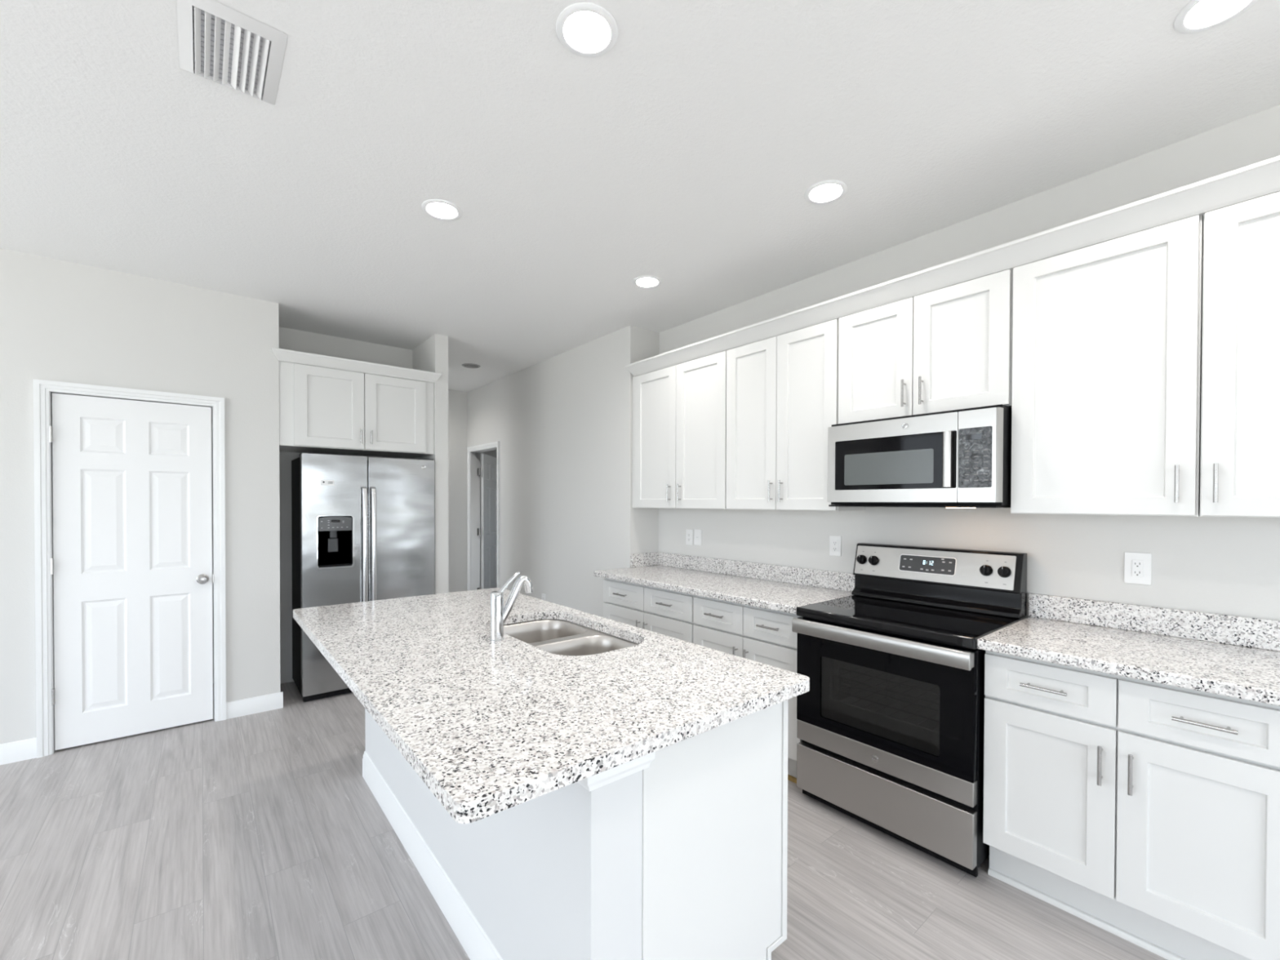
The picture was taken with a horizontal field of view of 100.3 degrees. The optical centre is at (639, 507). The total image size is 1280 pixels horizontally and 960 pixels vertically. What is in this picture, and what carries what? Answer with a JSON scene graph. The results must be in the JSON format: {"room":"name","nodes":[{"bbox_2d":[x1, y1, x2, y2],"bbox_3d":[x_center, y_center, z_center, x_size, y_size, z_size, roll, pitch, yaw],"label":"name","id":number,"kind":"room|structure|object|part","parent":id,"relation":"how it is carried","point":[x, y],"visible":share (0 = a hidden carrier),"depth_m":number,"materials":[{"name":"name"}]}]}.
{"room":"kitchen","nodes":[
{"label":"kitchen","id":0,"kind":"room"},
{"bbox_2d":[0,248,280,744],"bbox_3d":[-4.204,-0.001,2.289,4.415,2.763,0.115,0,1,-39],"label":"wall","id":1,"kind":"structure","parent":0,"point":[62,321],"depth_m":3.20,"materials":[{"name":"white paint"}]},
{"bbox_2d":[33,378,226,758],"bbox_3d":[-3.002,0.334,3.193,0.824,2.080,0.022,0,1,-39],"label":"trim","id":2,"kind":"structure","parent":1,"relation":"attached to","point":[42,388],"depth_m":2.97,"materials":[{"name":"white wood"}]},
{"bbox_2d":[48,392,213,750],"bbox_3d":[-3.008,0.359,3.198,0.711,2.005,0.102,0,1,-39],"label":"door","id":3,"kind":"structure","parent":1,"relation":"in","point":[131,562],"depth_m":3.19,"materials":[{"name":"white paint"}]},
{"bbox_3d":[-2.766,0.453,3.376,0.062,0.062,0.067,0,1,-39],"label":"knob","id":4,"kind":"part","parent":3,"relation":"part of","materials":[{"name":"silver metal"}]},
{"bbox_2d":[0,691,283,764],"bbox_3d":[-4.161,1.327,2.257,4.429,0.108,0.014,0,1,-39],"label":"baseboard","id":5,"kind":"structure","parent":1,"relation":"attached to","point":[24,749],"depth_m":3.48,"materials":[{"name":"white wood"}]},
{"bbox_2d":[211,408,213,683],"bbox_3d":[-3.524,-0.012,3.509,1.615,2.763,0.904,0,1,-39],"label":"door frame","id":6,"kind":"structure","parent":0,"point":[211,409],"depth_m":4.14,"materials":[{"name":"white paint"}]},
{"bbox_2d":[279,326,412,684],"bbox_3d":[-2.460,-0.019,4.464,1.042,2.763,0.100,0,1,-39],"label":"wall","id":7,"kind":"structure","parent":0,"point":[293,340],"depth_m":4.18,"materials":[{"name":"white paint"}]},
{"bbox_2d":[271,347,441,458],"bbox_3d":[-2.226,-0.756,4.172,1.127,0.645,0.629,0,1,-39],"label":"upper cabinet","id":8,"kind":"object","parent":7,"relation":"attached to","point":[328,404],"visible":0.94,"depth_m":3.92,"materials":[{"name":"white paint"}]},
{"bbox_3d":[-2.223,-0.718,3.832,0.440,0.562,0.020,0,1,-39],"label":"cabinet door","id":9,"kind":"part","parent":8,"relation":"part of","materials":[{"name":"white paint"}]},
{"bbox_3d":[-2.043,-1.040,3.947,1.127,0.073,0.054,0,1,-39],"label":"crown molding","id":10,"kind":"part","parent":8,"relation":"part of","materials":[{"name":"white paint"}]},
{"bbox_3d":[-2.056,-0.526,3.935,0.011,0.105,0.035,0,1,-39],"label":"handle","id":11,"kind":"part","parent":8,"relation":"part of","materials":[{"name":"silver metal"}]},
{"bbox_3d":[-2.002,-0.526,3.980,0.011,0.105,0.035,0,1,-39],"label":"handle","id":12,"kind":"part","parent":8,"relation":"part of","materials":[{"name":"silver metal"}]},
{"bbox_3d":[-1.880,-0.720,4.114,0.439,0.562,0.020,0,1,-39],"label":"cabinet door","id":13,"kind":"part","parent":8,"relation":"part of","materials":[{"name":"white paint"}]},
{"bbox_2d":[412,333,448,594],"bbox_3d":[-1.872,-0.019,4.652,0.105,2.763,0.835,0,1,-39],"label":"wall partition","id":14,"kind":"structure","parent":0,"point":[431,355],"depth_m":4.33,"materials":[{"name":"white paint"}]},
{"bbox_2d":[448,389,466,592],"bbox_3d":[-3.127,-0.034,5.805,2.745,2.763,0.100,0,1,-39],"label":"wall","id":15,"kind":"structure","parent":0,"point":[457,400],"depth_m":6.49,"materials":[{"name":"white paint"}]},
{"bbox_2d":[364,708,642,959],"bbox_3d":[-0.707,0.963,2.004,0.145,0.858,2.065,0,1,-39],"label":"wall","id":16,"kind":"structure","parent":0,"point":[557,874],"depth_m":1.31,"materials":[{"name":"white paint"}]},
{"bbox_2d":[362,751,502,959],"bbox_3d":[-0.769,1.328,1.957,0.014,0.127,2.065,0,1,-39],"label":"baseboard","id":17,"kind":"structure","parent":16,"relation":"attached to","point":[475,942],"depth_m":1.93,"materials":[{"name":"white wood"}]},
{"bbox_2d":[577,751,655,791],"bbox_3d":[-0.236,0.574,1.418,0.192,0.066,0.630,0,1,-39],"label":"trim","id":18,"kind":"structure","parent":16,"relation":"attached to","point":[602,779],"depth_m":1.17,"materials":[{"name":"white wood"}]},
{"bbox_2d":[466,328,621,617],"bbox_3d":[-0.675,-0.034,6.433,2.070,2.763,4.405,0,1,-39],"label":"wall","id":19,"kind":"structure","parent":0,"point":[556,420],"depth_m":4.87,"materials":[{"name":"white paint"}]},
{"bbox_2d":[466,440,499,591],"bbox_3d":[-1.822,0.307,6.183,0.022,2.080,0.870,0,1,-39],"label":"trim","id":20,"kind":"structure","parent":19,"relation":"attached to","point":[495,444],"depth_m":6.47,"materials":[{"name":"white wood"}]},
{"bbox_2d":[476,453,497,589],"bbox_3d":[-1.956,0.327,6.918,0.064,2.000,0.794,0,1,1],"label":"door","id":21,"kind":"structure","parent":19,"relation":"in","point":[487,471],"depth_m":6.83,"materials":[{"name":"white paint"}]},
{"bbox_2d":[542,593,546,600],"bbox_3d":[-0.922,0.880,5.103,0.008,0.116,0.072,0,1,-39],"label":"wall outlet","id":22,"kind":"object","parent":19,"relation":"attached to","point":[544,596],"visible":0.45,"depth_m":5.09,"materials":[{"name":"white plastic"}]},
{"bbox_2d":[0,681,1167,959],"bbox_3d":[-1.208,1.432,1.872,8.700,0.080,11.000,0,1,-39],"label":"floor","id":23,"kind":"structure","parent":0,"point":[263,835],"depth_m":2.04,"materials":[{"name":"grey plastic"}]},
{"bbox_2d":[291,452,435,702],"bbox_3d":[-2.164,0.485,4.201,0.909,1.750,0.661,0,1,-39],"label":"refrigerator","id":24,"kind":"object","parent":23,"relation":"on","point":[363,527],"visible":0.83,"depth_m":3.93,"materials":[{"name":"silver metal"}]},
{"bbox_3d":[-2.207,0.467,3.862,0.414,1.695,0.070,0,1,-39],"label":"freezer door","id":25,"kind":"part","parent":24,"relation":"part of","materials":[{"name":"silver metal"}]},
{"bbox_3d":[-2.200,0.112,3.849,0.210,0.102,0.064,0,1,-39],"label":"control panel","id":26,"kind":"part","parent":24,"relation":"part of","materials":[{"name":"grey plastic"}]},
{"bbox_3d":[-2.023,0.313,3.926,0.033,0.937,0.061,0,1,-39],"label":"door handle","id":27,"kind":"part","parent":24,"relation":"part of","materials":[{"name":"silver metal"}]},
{"bbox_3d":[-1.977,0.312,3.964,0.033,0.937,0.061,0,1,-39],"label":"door handle","id":28,"kind":"part","parent":24,"relation":"part of","materials":[{"name":"silver metal"}]},
{"bbox_3d":[-1.853,0.465,4.153,0.487,1.695,0.070,0,1,-39],"label":"door","id":29,"kind":"part","parent":24,"relation":"part of","materials":[{"name":"silver metal"}]},
{"bbox_2d":[603,577,695,643],"bbox_3d":[0.229,0.938,3.682,0.614,0.879,0.911,0,1,-39],"label":"base cabinet","id":30,"kind":"object","parent":23,"relation":"on","point":[669,613],"visible":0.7,"depth_m":3.46,"materials":[{"name":"white paint"}]},
{"bbox_3d":[-0.136,0.595,3.668,0.035,0.011,0.130,0,1,-39],"label":"handle","id":31,"kind":"part","parent":30,"relation":"part of","materials":[{"name":"silver metal"}]},
{"bbox_3d":[-0.115,0.954,3.689,0.020,0.540,0.456,0,1,-39],"label":"cabinet door","id":32,"kind":"part","parent":30,"relation":"part of","materials":[{"name":"white paint"}]},
{"bbox_3d":[-0.114,0.596,3.685,0.020,0.152,0.456,0,1,-39],"label":"drawer","id":33,"kind":"part","parent":30,"relation":"part of","materials":[{"name":"white paint"}]},
{"bbox_3d":[0.033,0.802,3.464,0.035,0.124,0.011,0,1,-39],"label":"handle","id":34,"kind":"part","parent":30,"relation":"part of","materials":[{"name":"silver metal"}]},
{"bbox_3d":[0.152,0.600,3.317,0.035,0.011,0.130,0,1,-39],"label":"handle","id":35,"kind":"part","parent":30,"relation":"part of","materials":[{"name":"silver metal"}]},
{"bbox_3d":[0.174,0.601,3.335,0.020,0.152,0.442,0,1,-39],"label":"drawer","id":36,"kind":"part","parent":30,"relation":"part of","materials":[{"name":"white paint"}]},
{"bbox_3d":[0.173,0.959,3.338,0.020,0.540,0.442,0,1,-39],"label":"cabinet door","id":37,"kind":"part","parent":30,"relation":"part of","materials":[{"name":"white paint"}]},
{"bbox_2d":[593,551,854,614],"bbox_3d":[0.447,0.430,3.404,0.627,0.140,1.704,0,1,-39],"label":"countertop","id":38,"kind":"structure","parent":30,"relation":"on","point":[784,588],"depth_m":3.29,"materials":[{"name":"stone"}]},
{"bbox_2d":[585,626,788,959],"bbox_3d":[-0.411,0.961,2.241,0.612,0.858,2.075,0,1,-39],"label":"base cabinet","id":39,"kind":"object","parent":23,"relation":"on","point":[715,800],"visible":0.21,"depth_m":1.41,"materials":[{"name":"white paint"}]},
{"bbox_2d":[293,587,809,823],"bbox_3d":[-0.582,0.514,2.079,1.062,0.036,2.158,0,1,-39],"label":"countertop","id":40,"kind":"structure","parent":39,"relation":"on","point":[489,727],"depth_m":1.47,"materials":[{"name":"stone"}]},
{"bbox_2d":[489,571,533,641],"bbox_3d":[-0.491,0.372,2.046,0.175,0.249,0.054,0,1,-39],"label":"faucet","id":41,"kind":"object","parent":40,"relation":"on","point":[499,614],"visible":1,"depth_m":2.01,"materials":[{"name":"silver metal"}]},
{"bbox_3d":[-0.499,0.287,2.039,0.089,0.080,0.018,0,1,-39],"label":"lever handle","id":42,"kind":"part","parent":41,"relation":"part of","materials":[{"name":"silver metal"}]},
{"bbox_3d":[-0.490,0.351,2.047,0.117,0.180,0.033,0,1,-39],"label":"spout","id":43,"kind":"part","parent":41,"relation":"part of","materials":[{"name":"silver metal"}]},
{"bbox_2d":[503,619,638,655],"bbox_3d":[-0.324,0.636,2.169,0.450,0.201,0.800,0,1,-39],"label":"sink","id":44,"kind":"object","parent":40,"relation":"in","point":[557,637],"visible":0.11,"depth_m":2.25,"materials":[{"name":"silver metal"}]},
{"bbox_3d":[-0.448,0.634,2.321,0.380,0.201,0.338,0,1,-39],"label":"bowl","id":45,"kind":"part","parent":44,"relation":"part of","materials":[{"name":"silver metal"}]},
{"bbox_3d":[-0.201,0.638,2.019,0.380,0.201,0.342,0,1,-39],"label":"bowl","id":46,"kind":"part","parent":44,"relation":"part of","materials":[{"name":"silver metal"}]},
{"bbox_3d":[0.214,0.971,1.434,0.553,0.858,0.024,0,1,-39],"label":"panel","id":47,"kind":"part","parent":39,"relation":"part of","materials":[{"name":"white paint"}]},
{"bbox_3d":[0.406,0.970,1.573,0.092,0.859,0.005,0,1,-39],"label":"edge trim","id":48,"kind":"part","parent":39,"relation":"part of","materials":[{"name":"white paint"}]},
{"bbox_2d":[693,595,801,783],"bbox_3d":[0.756,0.945,3.042,0.614,0.879,0.741,0,1,-39],"label":"base cabinet","id":49,"kind":"object","parent":23,"relation":"on","point":[765,636],"visible":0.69,"depth_m":2.80,"materials":[{"name":"white paint"}]},
{"bbox_3d":[0.418,0.604,2.994,0.035,0.011,0.130,0,1,-39],"label":"handle","id":50,"kind":"part","parent":49,"relation":"part of","materials":[{"name":"silver metal"}]},
{"bbox_3d":[0.440,0.604,3.012,0.020,0.152,0.372,0,1,-39],"label":"drawer","id":51,"kind":"part","parent":49,"relation":"part of","materials":[{"name":"white paint"}]},
{"bbox_3d":[0.439,0.962,3.016,0.020,0.540,0.372,0,1,-39],"label":"cabinet door","id":52,"kind":"part","parent":49,"relation":"part of","materials":[{"name":"white paint"}]},
{"bbox_3d":[0.652,0.607,2.709,0.035,0.011,0.130,0,1,-39],"label":"handle","id":53,"kind":"part","parent":49,"relation":"part of","materials":[{"name":"silver metal"}]},
{"bbox_3d":[0.674,0.608,2.727,0.020,0.152,0.356,0,1,-39],"label":"drawer","id":54,"kind":"part","parent":49,"relation":"part of","materials":[{"name":"white paint"}]},
{"bbox_3d":[0.673,0.966,2.731,0.020,0.540,0.356,0,1,-39],"label":"cabinet door","id":55,"kind":"part","parent":49,"relation":"part of","materials":[{"name":"white paint"}]},
{"bbox_3d":[0.603,1.375,2.922,0.012,0.021,0.741,0,1,-39],"label":"shoe molding","id":56,"kind":"part","parent":49,"relation":"part of","materials":[{"name":"brown wood"}]},
{"bbox_2d":[791,542,1026,877],"bbox_3d":[1.206,0.794,2.432,0.654,1.196,0.763,0,1,-39],"label":"range","id":57,"kind":"object","parent":23,"relation":"on","point":[891,718],"visible":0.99,"depth_m":2.26,"materials":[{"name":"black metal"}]},
{"bbox_3d":[1.172,0.274,2.833,0.043,0.051,0.050,0,1,-39],"label":"knob","id":58,"kind":"part","parent":57,"relation":"part of","materials":[{"name":"black plastic"}]},
{"bbox_3d":[1.213,0.275,2.783,0.043,0.051,0.050,0,1,-39],"label":"knob","id":59,"kind":"part","parent":57,"relation":"part of","materials":[{"name":"black plastic"}]},
{"bbox_2d":[791,616,978,807],"bbox_3d":[1.151,0.811,2.388,0.513,0.581,0.755,0,1,-39],"label":"oven","id":60,"kind":"object","parent":57,"relation":"in","point":[903,706],"depth_m":2.19,"materials":[{"name":"black glass"}]},
{"bbox_3d":[1.003,1.231,2.272,0.041,0.208,0.755,0,1,-39],"label":"storage drawer","id":61,"kind":"part","parent":57,"relation":"part of","materials":[{"name":"silver metal"}]},
{"bbox_2d":[796,595,1021,648],"bbox_3d":[1.189,0.493,2.414,0.540,0.042,0.763,0,1,-39],"label":"cooktop","id":62,"kind":"object","parent":57,"relation":"in","point":[953,627],"depth_m":2.31,"materials":[{"name":"black glass"}]},
{"bbox_2d":[902,558,951,571],"bbox_3d":[1.390,0.272,2.591,0.015,0.062,0.225,0,1,-39],"label":"display","id":63,"kind":"object","parent":57,"relation":"attached to","point":[908,564],"depth_m":2.59,"materials":[{"name":"grey glass"}]},
{"bbox_3d":[1.393,0.280,2.591,0.039,0.147,0.725,0,1,-39],"label":"control panel","id":64,"kind":"part","parent":57,"relation":"part of","materials":[{"name":"silver metal"}]},
{"bbox_3d":[1.542,0.279,2.384,0.043,0.051,0.050,0,1,-39],"label":"knob","id":65,"kind":"part","parent":57,"relation":"part of","materials":[{"name":"black plastic"}]},
{"bbox_3d":[1.586,0.280,2.330,0.043,0.051,0.050,0,1,-39],"label":"knob","id":66,"kind":"part","parent":57,"relation":"part of","materials":[{"name":"black plastic"}]},
{"bbox_2d":[982,650,1279,959],"bbox_3d":[1.724,0.960,1.865,0.614,0.879,0.759,0,1,-39],"label":"base cabinet","id":67,"kind":"object","parent":23,"relation":"on","point":[1147,813],"visible":0.98,"depth_m":1.66,"materials":[{"name":"white paint"}]},
{"bbox_3d":[1.380,0.618,1.825,0.035,0.011,0.130,0,1,-39],"label":"handle","id":68,"kind":"part","parent":67,"relation":"part of","materials":[{"name":"silver metal"}]},
{"bbox_3d":[1.401,0.977,1.846,0.020,0.540,0.368,0,1,-39],"label":"cabinet door","id":69,"kind":"part","parent":67,"relation":"part of","materials":[{"name":"white paint"}]},
{"bbox_3d":[1.401,0.619,1.842,0.020,0.152,0.368,0,1,-39],"label":"drawer","id":70,"kind":"part","parent":67,"relation":"part of","materials":[{"name":"white paint"}]},
{"bbox_3d":[1.571,1.389,1.744,0.012,0.021,0.759,0,1,-39],"label":"shoe molding","id":71,"kind":"part","parent":67,"relation":"part of","materials":[{"name":"white paint"}]},
{"bbox_3d":[1.475,0.823,1.711,0.035,0.124,0.011,0,1,-39],"label":"handle","id":72,"kind":"part","parent":67,"relation":"part of","materials":[{"name":"silver metal"}]},
{"bbox_2d":[977,592,1279,706],"bbox_3d":[1.724,0.449,1.852,0.627,0.140,0.782,0,1,-39],"label":"countertop","id":73,"kind":"structure","parent":67,"relation":"on","point":[1236,656],"depth_m":1.85,"materials":[{"name":"stone"}]},
{"bbox_3d":[1.521,0.824,1.654,0.035,0.124,0.011,0,1,-39],"label":"handle","id":74,"kind":"part","parent":67,"relation":"part of","materials":[{"name":"silver metal"}]},
{"bbox_3d":[1.641,0.980,1.554,0.020,0.540,0.378,0,1,-39],"label":"cabinet door","id":75,"kind":"part","parent":67,"relation":"part of","materials":[{"name":"white paint"}]},
{"bbox_3d":[1.642,0.622,1.550,0.020,0.152,0.378,0,1,-39],"label":"drawer","id":76,"kind":"part","parent":67,"relation":"part of","materials":[{"name":"white paint"}]},
{"bbox_3d":[1.620,0.621,1.533,0.035,0.011,0.130,0,1,-39],"label":"handle","id":77,"kind":"part","parent":67,"relation":"part of","materials":[{"name":"silver metal"}]},
{"bbox_2d":[620,324,658,568],"bbox_3d":[0.038,-0.011,4.243,0.390,2.763,0.115,0,1,-39],"label":"wall","id":78,"kind":"structure","parent":0,"point":[639,526],"depth_m":4.12,"materials":[{"name":"white paint"}]},
{"bbox_2d":[0,0,1279,391],"bbox_3d":[-1.201,-1.421,1.844,8.700,0.100,11.000,0,1,-39],"label":"ceiling","id":79,"kind":"structure","parent":0,"point":[686,154],"depth_m":1.98,"materials":[{"name":"white paint"}]},
{"bbox_2d":[176,0,287,105],"bbox_3d":[-1.225,-1.362,1.601,0.245,0.015,0.355,0,1,-39],"label":"ceiling vent","id":80,"kind":"object","parent":79,"relation":"in","point":[219,43],"visible":1,"depth_m":1.58,"materials":[{"name":"white metal"}]},
{"bbox_2d":[421,199,462,220],"bbox_3d":[-0.914,-1.390,2.465,0.178,0.041,0.178,0,1,-39],"label":"recessed light","id":81,"kind":"object","parent":79,"relation":"in","point":[440,209],"visible":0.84,"depth_m":2.49,"materials":[{"name":"white plastic"}]},
{"bbox_2d":[462,363,480,368],"bbox_3d":[-1.669,-1.420,5.278,0.178,0.041,0.178,0,1,-39],"label":"recessed light","id":82,"kind":"object","parent":79,"relation":"in","point":[465,365],"visible":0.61,"depth_m":5.31,"materials":[{"name":"grey"}]},
{"bbox_2d":[555,1,617,57],"bbox_3d":[-0.151,-1.379,1.528,0.178,0.041,0.178,0,1,-39],"label":"recessed light","id":83,"kind":"object","parent":79,"relation":"in","point":[586,29],"visible":0.94,"depth_m":1.54,"materials":[{"name":"white plastic"}]},
{"bbox_2d":[632,275,662,288],"bbox_3d":[0.044,-1.396,3.261,0.178,0.041,0.178,0,1,-39],"label":"recessed light","id":84,"kind":"object","parent":79,"relation":"in","point":[645,282],"visible":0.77,"depth_m":3.30,"materials":[{"name":"white plastic"}]},
{"bbox_2d":[804,179,847,204],"bbox_3d":[0.806,-1.384,2.317,0.178,0.041,0.178,0,1,-39],"label":"recessed light","id":85,"kind":"object","parent":79,"relation":"in","point":[824,192],"visible":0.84,"depth_m":2.34,"materials":[{"name":"white plastic"}]},
{"bbox_2d":[1173,0,1257,33],"bbox_3d":[1.566,-1.374,1.441,0.178,0.041,0.178,0,1,-39],"label":"recessed light","id":86,"kind":"object","parent":79,"relation":"in","point":[1197,15],"visible":1,"depth_m":1.48,"materials":[{"name":"white plastic"}]},
{"bbox_2d":[658,104,1279,620],"bbox_3d":[2.250,0.020,1.783,0.100,2.763,6.495,0,1,-39],"label":"wall","id":87,"kind":"structure","parent":0,"point":[1218,565],"depth_m":2.29,"materials":[{"name":"white paint"}]},
{"bbox_2d":[631,351,728,509],"bbox_3d":[0.328,-0.496,3.777,0.329,1.000,0.958,0,1,-39],"label":"upper cabinet","id":88,"kind":"object","parent":87,"relation":"attached to","point":[679,411],"visible":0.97,"depth_m":3.63,"materials":[{"name":"white paint"}]},
{"bbox_3d":[0.108,-0.493,3.857,0.020,0.984,0.455,0,1,-39],"label":"door","id":89,"kind":"part","parent":88,"relation":"part of","materials":[{"name":"white paint"}]},
{"bbox_3d":[0.198,-0.103,3.707,0.035,0.124,0.011,0,1,-39],"label":"handle","id":90,"kind":"part","parent":88,"relation":"part of","materials":[{"name":"silver metal"}]},
{"bbox_3d":[0.264,-0.102,3.627,0.035,0.124,0.011,0,1,-39],"label":"handle","id":91,"kind":"part","parent":88,"relation":"part of","materials":[{"name":"silver metal"}]},
{"bbox_3d":[0.397,-0.489,3.506,0.020,0.984,0.446,0,1,-39],"label":"door","id":92,"kind":"part","parent":88,"relation":"part of","materials":[{"name":"white paint"}]},
{"bbox_2d":[624,155,1279,376],"bbox_3d":[1.036,-1.015,2.679,0.077,0.080,3.529,0,1,-39],"label":"crown molding","id":93,"kind":"structure","parent":88,"relation":"attached to","point":[1260,179],"depth_m":2.10,"materials":[{"name":"white paint"}]},
{"bbox_2d":[685,528,693,545],"bbox_3d":[0.368,0.218,3.986,0.008,0.116,0.072,0,1,-39],"label":"wall outlet","id":94,"kind":"object","parent":87,"relation":"attached to","point":[689,533],"visible":1,"depth_m":3.98,"materials":[{"name":"white plastic"}]},
{"bbox_2d":[693,528,701,545],"bbox_3d":[0.423,0.215,3.919,0.008,0.116,0.072,0,1,-39],"label":"wall switch","id":95,"kind":"object","parent":87,"relation":"attached to","point":[697,532],"visible":1,"depth_m":3.92,"materials":[{"name":"white plastic"}]},
{"bbox_2d":[657,551,854,591],"bbox_3d":[0.680,0.410,3.596,0.022,0.102,1.704,0,1,-39],"label":"backsplash","id":96,"kind":"structure","parent":87,"relation":"attached to","point":[844,581],"depth_m":3.43,"materials":[{"name":"stone"}]},
{"bbox_2d":[725,318,865,511],"bbox_3d":[0.873,-0.488,3.115,0.328,1.000,0.751,0,1,-39],"label":"upper cabinet","id":97,"kind":"object","parent":87,"relation":"attached to","point":[782,390],"visible":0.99,"depth_m":3.00,"materials":[{"name":"white paint"}]},
{"bbox_3d":[0.662,-0.485,3.184,0.020,0.984,0.371,0,1,-39],"label":"door","id":98,"kind":"part","parent":97,"relation":"part of","materials":[{"name":"white paint"}]},
{"bbox_3d":[0.742,-0.095,3.045,0.035,0.124,0.011,0,1,-39],"label":"handle","id":99,"kind":"part","parent":97,"relation":"part of","materials":[{"name":"silver metal"}]},
{"bbox_3d":[0.787,-0.095,2.991,0.035,0.124,0.011,0,1,-39],"label":"handle","id":100,"kind":"part","parent":97,"relation":"part of","materials":[{"name":"silver metal"}]},
{"bbox_3d":[0.900,-0.481,2.895,0.020,0.984,0.369,0,1,-39],"label":"door","id":101,"kind":"part","parent":97,"relation":"part of","materials":[{"name":"white paint"}]},
{"bbox_2d":[829,535,841,556],"bbox_3d":[1.122,0.218,3.069,0.008,0.116,0.072,0,1,-39],"label":"wall outlet","id":102,"kind":"object","parent":87,"relation":"attached to","point":[835,541],"visible":1,"depth_m":3.06,"materials":[{"name":"white plastic"}]},
{"bbox_2d":[838,268,1013,423],"bbox_3d":[1.354,-0.701,2.528,0.328,0.560,0.756,0,1,-39],"label":"upper cabinet","id":103,"kind":"object","parent":87,"relation":"attached to","point":[949,348],"visible":0.8,"depth_m":2.39,"materials":[{"name":"white paint"}]},
{"bbox_3d":[1.141,-0.698,2.600,0.020,0.544,0.368,0,1,-39],"label":"door","id":104,"kind":"part","parent":103,"relation":"part of","materials":[{"name":"white paint"}]},
{"bbox_3d":[1.217,-0.528,2.466,0.035,0.124,0.011,0,1,-39],"label":"handle","id":105,"kind":"part","parent":103,"relation":"part of","materials":[{"name":"silver metal"}]},
{"bbox_2d":[827,404,1011,508],"bbox_3d":[1.316,-0.209,2.502,0.422,0.415,0.753,0,1,-39],"label":"microwave","id":106,"kind":"object","parent":103,"relation":"attached to","point":[961,458],"visible":0.98,"depth_m":2.31,"materials":[{"name":"silver metal"}]},
{"bbox_3d":[1.133,-0.205,2.452,0.026,0.238,0.498,0,1,-39],"label":"door glass","id":107,"kind":"part","parent":106,"relation":"part of","materials":[{"name":"black glass"}]},
{"bbox_3d":[1.138,-0.213,2.446,0.030,0.374,0.590,0,1,-39],"label":"door","id":108,"kind":"part","parent":106,"relation":"part of","materials":[{"name":"silver metal"}]},
{"bbox_3d":[1.288,-0.203,2.235,0.038,0.234,0.034,0,1,-39],"label":"door handle","id":109,"kind":"part","parent":106,"relation":"part of","materials":[{"name":"silver metal"}]},
{"bbox_2d":[964,448,988,480],"bbox_3d":[1.358,-0.172,2.156,0.001,0.124,0.084,0,1,-39],"label":"control panel","id":110,"kind":"object","parent":106,"relation":"attached to","point":[976,460],"depth_m":2.16,"materials":[{"name":"grey"}]},
{"bbox_3d":[1.370,-0.210,2.163,0.030,0.374,0.137,0,1,-39],"label":"control panel","id":111,"kind":"part","parent":106,"relation":"part of","materials":[{"name":"silver metal"}]},
{"bbox_3d":[1.421,-0.209,2.109,0.037,0.374,0.012,0,1,-39],"label":"trim","id":112,"kind":"part","parent":106,"relation":"part of","materials":[{"name":"silver metal"}]},
{"bbox_3d":[1.266,-0.527,2.405,0.035,0.124,0.011,0,1,-39],"label":"handle","id":113,"kind":"part","parent":103,"relation":"part of","materials":[{"name":"silver metal"}]},
{"bbox_3d":[1.380,-0.694,2.309,0.020,0.544,0.376,0,1,-39],"label":"door","id":114,"kind":"part","parent":103,"relation":"part of","materials":[{"name":"white paint"}]},
{"bbox_2d":[1010,214,1203,516],"bbox_3d":[1.763,-0.475,2.032,0.328,1.000,0.528,0,1,-39],"label":"upper cabinet","id":115,"kind":"object","parent":87,"relation":"attached to","point":[1106,395],"visible":0.93,"depth_m":1.92,"materials":[{"name":"white paint"}]},
{"bbox_3d":[1.787,-0.080,1.776,0.035,0.124,0.011,0,1,-39],"label":"handle","id":116,"kind":"part","parent":115,"relation":"part of","materials":[{"name":"silver metal"}]},
{"bbox_2d":[1124,551,1151,585],"bbox_3d":[1.937,0.235,2.078,0.008,0.122,0.078,0,1,-39],"label":"wall outlet","id":117,"kind":"object","parent":87,"relation":"attached to","point":[1137,566],"visible":1,"depth_m":2.08,"materials":[{"name":"white plastic"}]},
{"bbox_2d":[1028,592,1279,651],"bbox_3d":[1.957,0.429,2.044,0.022,0.102,0.782,0,1,-39],"label":"backsplash","id":118,"kind":"structure","parent":87,"relation":"attached to","point":[1243,631],"depth_m":2.01,"materials":[{"name":"stone"}]},
{"bbox_2d":[1200,191,1279,517],"bbox_3d":[2.101,-0.470,1.621,0.328,1.000,0.531,0,1,-39],"label":"upper cabinet","id":119,"kind":"object","parent":87,"relation":"attached to","point":[1240,460],"visible":1,"depth_m":1.68,"materials":[{"name":"white paint"}]},
{"bbox_3d":[1.843,-0.079,1.708,0.035,0.124,0.011,0,1,-39],"label":"handle","id":120,"kind":"part","parent":119,"relation":"part of","materials":[{"name":"silver metal"}]}
]}

